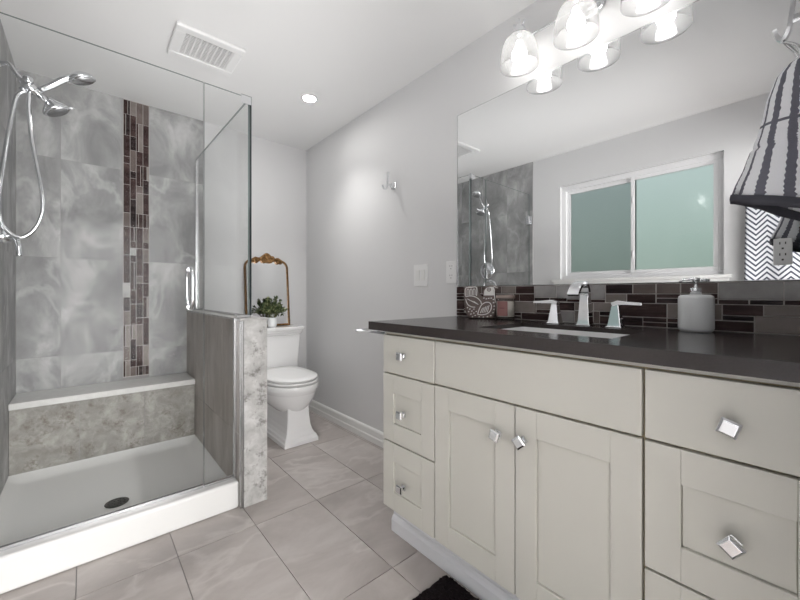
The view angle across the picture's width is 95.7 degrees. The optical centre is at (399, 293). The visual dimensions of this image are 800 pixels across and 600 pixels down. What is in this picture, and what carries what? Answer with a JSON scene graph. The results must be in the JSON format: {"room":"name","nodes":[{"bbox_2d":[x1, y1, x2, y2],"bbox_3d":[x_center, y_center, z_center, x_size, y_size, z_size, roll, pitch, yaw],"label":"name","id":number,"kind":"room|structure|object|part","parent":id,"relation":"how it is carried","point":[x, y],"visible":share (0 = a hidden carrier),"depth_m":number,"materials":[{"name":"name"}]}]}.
{"room":"bathroom","nodes":[
{"label":"bathroom","id":0,"kind":"room"},
{"bbox_2d":[0,20,15,494],"bbox_3d":[-1.945,-0.145,1.740,0.010,2.471,1.273,0,0,-41],"label":"wall","id":1,"kind":"structure","parent":0,"point":[7,78],"depth_m":1.96,"materials":[{"name":"grey tile"}]},
{"bbox_2d":[0,228,22,256],"bbox_3d":[-1.859,-0.272,1.724,0.099,0.200,0.200,0,0,-41],"label":"shower valve","id":2,"kind":"object","parent":1,"relation":"attached to","point":[4,237],"visible":0.84,"depth_m":1.70,"materials":[{"name":"silver metal"}]},
{"bbox_2d":[0,61,95,238],"bbox_3d":[-1.722,-0.687,1.755,0.384,0.864,0.121,0,0,-29],"label":"shower head","id":3,"kind":"object","parent":1,"relation":"attached to","point":[51,108],"visible":1,"depth_m":1.72},
{"bbox_3d":[-1.838,-1.041,1.694,0.158,0.105,0.052,0,0,0],"label":"shower arm","id":4,"kind":"part","parent":3,"relation":"part of","materials":[{"name":"silver metal"}]},
{"bbox_2d":[0,12,203,550],"bbox_3d":[-1.259,-0.046,1.539,0.763,1.998,0.146,0,0,-41],"label":"shower door","id":5,"kind":"structure","parent":1,"relation":"attached to","point":[189,270],"depth_m":1.68,"materials":[{"name":"clear glass"}]},
{"bbox_3d":[-1.016,-0.026,1.750,0.032,0.209,0.146,0,0,-41],"label":"handle","id":6,"kind":"part","parent":5,"relation":"part of","materials":[{"name":"silver metal"}]},
{"bbox_2d":[16,69,305,393],"bbox_3d":[-1.669,-0.145,2.894,1.938,2.471,0.130,0,0,-41],"label":"wall","id":7,"kind":"structure","parent":0,"point":[69,272],"depth_m":2.54,"materials":[{"name":"grey tile"}]},
{"bbox_2d":[123,99,148,376],"bbox_3d":[-1.900,-0.396,2.611,0.152,1.971,0.008,0,0,-41],"label":"trim","id":8,"kind":"structure","parent":7,"relation":"attached to","point":[135,115],"depth_m":2.60,"materials":[{"name":"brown tile"}]},
{"bbox_2d":[186,310,267,508],"bbox_3d":[-1.181,0.608,2.369,0.141,0.965,1.303,0,0,-41],"label":"wall","id":9,"kind":"structure","parent":0,"point":[251,477],"depth_m":1.94,"materials":[{"name":"grey tile"}]},
{"bbox_2d":[195,103,249,315],"bbox_3d":[-1.208,-0.470,2.402,0.020,1.190,1.215,0,0,-41],"label":"glass panel","id":10,"kind":"object","parent":9,"relation":"on","point":[243,105],"visible":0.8,"depth_m":2.35,"materials":[{"name":"grey"}]},
{"bbox_3d":[-0.806,0.614,1.843,0.016,0.953,0.014,0,0,-41],"label":"edge trim","id":11,"kind":"part","parent":9,"relation":"part of","materials":[{"name":"silver metal"}]},
{"bbox_2d":[0,410,480,599],"bbox_3d":[0.274,1.140,0.651,2.178,0.100,6.065,0,0,-41],"label":"floor","id":12,"kind":"structure","parent":0,"point":[322,530],"depth_m":1.54,"materials":[{"name":"beige tile"}]},
{"bbox_2d":[8,372,194,475],"bbox_3d":[-1.907,0.824,2.404,0.915,0.432,0.297,0,0,-41],"label":"shower bench","id":13,"kind":"object","parent":12,"relation":"on","point":[58,426],"visible":0.91,"depth_m":2.26,"materials":[{"name":"stone"}]},
{"bbox_3d":[-1.907,0.626,2.404,0.915,0.037,0.297,0,0,-41],"label":"seat","id":14,"kind":"part","parent":13,"relation":"part of","materials":[{"name":"white stone"}]},
{"bbox_2d":[0,434,238,593],"bbox_3d":[-1.493,1.022,1.926,0.915,0.137,1.002,0,0,-41],"label":"shower pan","id":15,"kind":"object","parent":12,"relation":"on","point":[36,502],"visible":0.94,"depth_m":1.78,"materials":[{"name":"white plastic"}]},
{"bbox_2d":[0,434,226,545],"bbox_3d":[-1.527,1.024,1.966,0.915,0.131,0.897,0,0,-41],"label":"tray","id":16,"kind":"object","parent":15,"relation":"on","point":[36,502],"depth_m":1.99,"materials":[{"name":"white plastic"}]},
{"bbox_2d":[204,82,251,486],"bbox_3d":[-0.883,-0.049,1.866,0.226,2.003,0.020,0,0,-41],"label":"glass panel","id":17,"kind":"object","parent":15,"relation":"on","point":[245,99],"visible":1,"depth_m":1.88,"materials":[{"name":"grey"}]},
{"bbox_2d":[267,325,318,449],"bbox_3d":[-0.945,0.687,2.892,0.574,0.806,0.804,0,0,-41],"label":"toilet","id":18,"kind":"object","parent":12,"relation":"on","point":[291,388],"visible":0.73,"depth_m":2.68,"materials":[{"name":"white ceramic"}]},
{"bbox_2d":[244,253,289,325],"bbox_3d":[-1.168,-0.041,3.200,0.392,0.647,0.074,0,0,-41],"label":"leaning mirror","id":19,"kind":"object","parent":18,"relation":"on","point":[270,278],"visible":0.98,"depth_m":3.21,"materials":[{"name":"gold metal"}]},
{"bbox_2d":[256,295,288,326],"bbox_3d":[-1.090,0.146,3.114,0.277,0.274,0.156,0,0,-41],"label":"potted plant","id":20,"kind":"object","parent":18,"relation":"on","point":[270,307],"visible":1,"depth_m":3.11,"materials":[{"name":"green plant"}]},
{"bbox_3d":[-1.103,0.243,3.126,0.074,0.081,0.074,0,0,-41],"label":"pot","id":21,"kind":"part","parent":20,"relation":"part of","materials":[{"name":"white ceramic"}]},
{"bbox_3d":[-1.118,0.542,3.091,0.524,0.375,0.276,0,0,-41],"label":"tank","id":22,"kind":"part","parent":18,"relation":"part of","materials":[{"name":"white ceramic"}]},
{"bbox_3d":[-1.133,0.319,3.109,0.574,0.070,0.229,0,0,-41],"label":"tank lid","id":23,"kind":"part","parent":18,"relation":"part of","materials":[{"name":"white ceramic"}]},
{"bbox_3d":[-0.863,0.651,2.797,0.396,0.026,0.552,0,0,-41],"label":"seat","id":24,"kind":"part","parent":18,"relation":"part of","materials":[{"name":"white plastic"}]},
{"bbox_3d":[-0.870,0.625,2.806,0.392,0.028,0.570,0,0,-41],"label":"lid","id":25,"kind":"part","parent":18,"relation":"part of","materials":[{"name":"white plastic"}]},
{"bbox_3d":[-0.866,0.769,2.801,0.406,0.212,0.563,0,0,-41],"label":"bowl","id":26,"kind":"part","parent":18,"relation":"part of","materials":[{"name":"white ceramic"}]},
{"bbox_2d":[412,575,478,599],"bbox_3d":[0.209,1.079,0.885,0.641,0.022,0.831,0,0,-41],"label":"bath mat","id":27,"kind":"object","parent":12,"relation":"on","point":[445,588],"visible":1,"depth_m":1.30,"materials":[{"name":"black fabric"}]},
{"bbox_2d":[383,331,799,599],"bbox_3d":[0.556,0.625,1.306,0.651,0.930,1.334,0,0,-41],"label":"vanity cabinet","id":28,"kind":"object","parent":12,"relation":"on","point":[519,473],"visible":1,"depth_m":0.95,"materials":[{"name":"beige wood"}]},
{"bbox_2d":[355,328,385,334],"bbox_3d":[-0.119,0.176,1.695,0.070,0.038,0.218,0,0,-41],"label":"towel bar","id":29,"kind":"object","parent":28,"relation":"attached to","point":[361,329],"visible":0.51,"depth_m":1.70,"materials":[{"name":"silver metal"}]},
{"bbox_3d":[0.004,0.791,1.472,0.034,0.033,0.033,0,0,-41],"label":"knob","id":30,"kind":"part","parent":28,"relation":"part of","materials":[{"name":"silver metal"}]},
{"bbox_3d":[0.004,0.492,1.472,0.034,0.033,0.033,0,0,-41],"label":"knob","id":31,"kind":"part","parent":28,"relation":"part of","materials":[{"name":"silver metal"}]},
{"bbox_3d":[0.004,0.254,1.472,0.034,0.033,0.033,0,0,-41],"label":"knob","id":32,"kind":"part","parent":28,"relation":"part of","materials":[{"name":"silver metal"}]},
{"bbox_3d":[0.034,0.776,1.479,0.018,0.284,0.305,0,0,-41],"label":"drawer","id":33,"kind":"part","parent":28,"relation":"part of","materials":[{"name":"beige paint"}]},
{"bbox_3d":[0.034,0.485,1.479,0.018,0.285,0.305,0,0,-41],"label":"drawer","id":34,"kind":"part","parent":28,"relation":"part of","materials":[{"name":"beige paint"}]},
{"bbox_3d":[0.034,0.257,1.479,0.018,0.161,0.305,0,0,-41],"label":"drawer","id":35,"kind":"part","parent":28,"relation":"part of","materials":[{"name":"beige paint"}]},
{"bbox_3d":[0.246,0.629,1.234,0.018,0.577,0.331,0,0,-41],"label":"door","id":36,"kind":"part","parent":28,"relation":"part of","materials":[{"name":"beige paint"}]},
{"bbox_3d":[0.299,0.440,1.131,0.034,0.040,0.040,0,0,-41],"label":"knob","id":37,"kind":"part","parent":28,"relation":"part of","materials":[{"name":"silver metal"}]},
{"bbox_3d":[0.355,0.435,1.067,0.034,0.046,0.046,0,0,-41],"label":"knob","id":38,"kind":"part","parent":28,"relation":"part of","materials":[{"name":"silver metal"}]},
{"bbox_3d":[0.465,0.629,0.981,0.018,0.577,0.331,0,0,-41],"label":"door","id":39,"kind":"part","parent":28,"relation":"part of","materials":[{"name":"beige paint"}]},
{"bbox_2d":[368,316,799,382],"bbox_3d":[0.548,0.142,1.329,0.634,0.036,1.379,0,0,-41],"label":"countertop","id":40,"kind":"structure","parent":28,"relation":"on","point":[756,355],"depth_m":0.97,"materials":[{"name":"brown stone"}]},
{"bbox_2d":[464,285,497,318],"bbox_3d":[0.412,0.040,1.833,0.170,0.166,0.058,0,0,17],"label":"toothbrush holder","id":41,"kind":"object","parent":40,"relation":"on","point":[476,306],"visible":0.98,"depth_m":1.81,"materials":[{"name":"brown ceramic"}]},
{"bbox_2d":[496,295,514,316],"bbox_3d":[0.510,0.065,1.755,0.092,0.117,0.091,0,0,-41],"label":"candle","id":42,"kind":"object","parent":40,"relation":"on","point":[505,308],"visible":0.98,"depth_m":1.72,"materials":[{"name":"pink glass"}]},
{"bbox_2d":[505,327,626,338],"bbox_3d":[0.560,0.225,1.286,0.324,0.167,0.464,0,0,-41],"label":"sink","id":43,"kind":"object","parent":40,"relation":"in","point":[529,329],"visible":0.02,"depth_m":1.41,"materials":[{"name":"white ceramic"}]},
{"bbox_2d":[533,281,642,327],"bbox_3d":[0.693,0.038,1.404,0.142,0.173,0.406,0,0,-41],"label":"faucet","id":44,"kind":"object","parent":40,"relation":"on","point":[579,288],"visible":1,"depth_m":1.40,"materials":[{"name":"silver metal"}]},
{"bbox_3d":[0.631,0.074,1.543,0.054,0.100,0.115,0,0,-41],"label":"handle","id":45,"kind":"part","parent":44,"relation":"part of","materials":[{"name":"silver metal"}]},
{"bbox_3d":[0.697,0.038,1.398,0.140,0.173,0.054,0,0,-41],"label":"spout","id":46,"kind":"part","parent":44,"relation":"part of","materials":[{"name":"silver metal"}]},
{"bbox_3d":[0.822,0.074,1.323,0.054,0.100,0.115,0,0,-41],"label":"handle","id":47,"kind":"part","parent":44,"relation":"part of","materials":[{"name":"silver metal"}]},
{"bbox_2d":[678,277,714,332],"bbox_3d":[0.976,0.034,1.195,0.095,0.179,0.095,0,0,-41],"label":"soap dispenser","id":48,"kind":"object","parent":40,"relation":"on","point":[696,310],"visible":1,"depth_m":1.16,"materials":[{"name":"white ceramic"}]},
{"bbox_2d":[678,294,714,332],"bbox_3d":[0.976,0.062,1.195,0.095,0.122,0.095,0,0,-41],"label":"bottle","id":49,"kind":"object","parent":48,"relation":"attached to","point":[696,312],"depth_m":1.16,"materials":[{"name":"white ceramic"}]},
{"bbox_3d":[0.587,0.539,1.306,0.604,0.758,1.294,0,0,-41],"label":"panel","id":50,"kind":"part","parent":28,"relation":"part of","materials":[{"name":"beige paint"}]},
{"bbox_3d":[0.679,0.779,0.735,0.018,0.278,0.309,0,0,-41],"label":"drawer","id":51,"kind":"part","parent":28,"relation":"part of","materials":[{"name":"beige paint"}]},
{"bbox_3d":[0.679,0.487,0.735,0.018,0.293,0.309,0,0,-41],"label":"drawer","id":52,"kind":"part","parent":28,"relation":"part of","materials":[{"name":"beige paint"}]},
{"bbox_3d":[0.679,0.256,0.735,0.018,0.159,0.309,0,0,-41],"label":"drawer","id":53,"kind":"part","parent":28,"relation":"part of","materials":[{"name":"beige paint"}]},
{"bbox_3d":[0.655,0.264,0.720,0.034,0.041,0.041,0,0,-41],"label":"knob","id":54,"kind":"part","parent":28,"relation":"part of","materials":[{"name":"silver metal"}]},
{"bbox_3d":[0.657,0.497,0.718,0.034,0.046,0.046,0,0,-41],"label":"knob","id":55,"kind":"part","parent":28,"relation":"part of","materials":[{"name":"silver metal"}]},
{"bbox_2d":[0,0,536,149],"bbox_3d":[0.274,-1.431,0.651,2.178,0.100,6.065,0,0,-41],"label":"ceiling","id":56,"kind":"structure","parent":0,"point":[351,55],"depth_m":2.04,"materials":[{"name":"white paint"}]},
{"bbox_2d":[167,21,245,76],"bbox_3d":[-1.097,-1.371,2.050,0.337,0.020,0.305,0,0,-41],"label":"ceiling vent","id":57,"kind":"object","parent":56,"relation":"in","point":[188,43],"visible":1,"depth_m":2.03,"materials":[{"name":"white plastic"}]},
{"bbox_3d":[-1.097,-1.379,2.050,0.237,0.004,0.205,0,0,-41],"label":"panel","id":58,"kind":"part","parent":57,"relation":"part of","materials":[{"name":"grey"}]},
{"bbox_2d":[179,33,232,68],"bbox_3d":[-1.097,-1.370,2.050,0.243,0.005,0.205,0,0,-41],"label":"grille","id":59,"kind":"object","parent":57,"relation":"attached to","point":[192,47],"depth_m":2.05,"materials":[{"name":"white plastic"}]},
{"bbox_2d":[300,93,317,102],"bbox_3d":[-0.639,-1.375,2.551,0.120,0.009,0.120,0,0,-41],"label":"recessed light","id":60,"kind":"object","parent":56,"relation":"in","point":[307,97],"visible":1,"depth_m":2.54,"materials":[{"name":"white plastic"}]},
{"bbox_2d":[306,0,695,431],"bbox_3d":[1.052,-0.145,1.325,0.120,2.471,6.065,0,0,-41],"label":"wall","id":61,"kind":"structure","parent":0,"point":[365,241],"depth_m":2.49,"materials":[{"name":"white paint"}]},
{"bbox_2d":[309,399,383,447],"bbox_3d":[-0.277,1.039,2.754,0.017,0.102,1.925,0,0,-41],"label":"baseboard","id":62,"kind":"structure","parent":61,"relation":"attached to","point":[371,434],"depth_m":2.90,"materials":[{"name":"white paint"}]},
{"bbox_2d":[382,172,395,189],"bbox_3d":[-0.081,-0.766,2.460,0.105,0.126,0.044,0,0,-41],"label":"robe hook","id":63,"kind":"object","parent":61,"relation":"attached to","point":[392,185],"visible":1,"depth_m":2.46,"materials":[{"name":"silver metal"}]},
{"bbox_3d":[-0.099,-0.766,2.445,0.056,0.126,0.018,0,0,-41],"label":"hook blade","id":64,"kind":"part","parent":63,"relation":"part of","materials":[{"name":"silver metal"}]},
{"bbox_2d":[414,264,427,285],"bbox_3d":[0.130,-0.118,2.289,0.011,0.138,0.126,0,0,-41],"label":"light switch","id":65,"kind":"object","parent":61,"relation":"attached to","point":[420,271],"visible":1,"depth_m":2.28,"materials":[{"name":"white plastic"}]},
{"bbox_2d":[446,261,456,282],"bbox_3d":[0.297,-0.127,2.098,0.009,0.128,0.078,0,0,-41],"label":"wall outlet","id":66,"kind":"object","parent":61,"relation":"attached to","point":[451,266],"visible":1,"depth_m":2.09,"materials":[{"name":"white plastic"}]},
{"bbox_2d":[448,264,453,270],"bbox_3d":[0.295,-0.154,2.096,0.002,0.037,0.041,0,0,-41],"label":"receptacle","id":67,"kind":"object","parent":66,"relation":"attached to","point":[450,266],"depth_m":2.10,"materials":[{"name":"grey plastic"}]},
{"bbox_2d":[512,0,605,63],"bbox_3d":[0.717,-1.144,1.467,0.201,0.222,0.666,0,0,-41],"label":"vanity light","id":68,"kind":"object","parent":61,"relation":"attached to","point":[582,12],"visible":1,"depth_m":1.51,"materials":[{"name":"white glass"}]},
{"bbox_3d":[0.541,-1.098,1.644,0.066,0.094,0.066,0,0,-41],"label":"bulb","id":69,"kind":"part","parent":68,"relation":"part of","materials":[{"name":"white glass"}]},
{"bbox_3d":[0.559,-1.208,1.659,0.110,0.085,0.064,0,0,-41],"label":"lamp arm","id":70,"kind":"part","parent":68,"relation":"part of","materials":[{"name":"silver metal"}]},
{"bbox_3d":[0.724,-1.208,1.469,0.110,0.085,0.064,0,0,-41],"label":"lamp arm","id":71,"kind":"part","parent":68,"relation":"part of","materials":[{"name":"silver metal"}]},
{"bbox_3d":[0.706,-1.098,1.454,0.066,0.094,0.066,0,0,-41],"label":"bulb","id":72,"kind":"part","parent":68,"relation":"part of","materials":[{"name":"white glass"}]},
{"bbox_3d":[0.783,-1.200,1.526,0.024,0.110,0.150,0,0,-41],"label":"plate","id":73,"kind":"part","parent":68,"relation":"part of","materials":[{"name":"silver metal"}]},
{"bbox_2d":[457,280,799,335],"bbox_3d":[0.781,0.041,1.540,0.008,0.166,1.393,0,0,-41],"label":"backsplash","id":74,"kind":"structure","parent":61,"relation":"attached to","point":[770,307],"depth_m":1.31,"materials":[{"name":"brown tile"}]},
{"bbox_2d":[457,0,799,286],"bbox_3d":[0.782,-0.528,1.541,0.005,0.978,1.390,0,0,-41],"label":"wall mirror","id":75,"kind":"object","parent":61,"relation":"attached to","point":[623,161],"visible":0.88,"depth_m":1.39,"materials":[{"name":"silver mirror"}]},
{"bbox_2d":[773,238,792,264],"bbox_3d":[1.160,-0.129,1.098,0.008,0.081,0.040,0,0,-41],"label":"wall outlet","id":76,"kind":"object","parent":75,"relation":"attached to","point":[782,247],"visible":1,"depth_m":1.10,"materials":[{"name":"white plastic"}]},
{"bbox_2d":[775,242,789,249],"bbox_3d":[1.158,-0.145,1.097,0.002,0.024,0.031,0,0,-41],"label":"receptacle","id":77,"kind":"object","parent":76,"relation":"attached to","point":[778,245],"depth_m":1.10,"materials":[{"name":"grey plastic"}]},
{"bbox_2d":[775,253,789,260],"bbox_3d":[1.158,-0.112,1.097,0.002,0.024,0.031,0,0,-41],"label":"receptacle","id":78,"kind":"object","parent":76,"relation":"attached to","point":[778,256],"depth_m":1.10,"materials":[{"name":"grey plastic"}]},
{"bbox_3d":[0.546,-0.145,0.338,1.938,2.471,0.115,0,0,-41],"label":"wall","id":79,"kind":"structure","parent":0,"visible":0},
{"bbox_2d":[772,0,799,43],"bbox_3d":[0.825,-0.589,0.727,0.044,0.126,0.108,0,0,-41],"label":"robe hook","id":80,"kind":"object","parent":79,"relation":"attached to","point":[792,17],"visible":1,"depth_m":0.74,"materials":[{"name":"silver metal"}]},
{"bbox_2d":[729,40,799,220],"bbox_3d":[0.797,-0.329,0.748,0.178,0.397,0.173,0,0,-41],"label":"hand towel","id":81,"kind":"object","parent":80,"relation":"hanging from","point":[769,181],"visible":1,"depth_m":0.72,"materials":[{"name":"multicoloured fabric"}]},
{"bbox_3d":[0.826,-0.567,0.727,0.012,0.012,0.058,0,0,-41],"label":"arm","id":82,"kind":"part","parent":80,"relation":"part of","materials":[{"name":"silver metal"}]}
]}

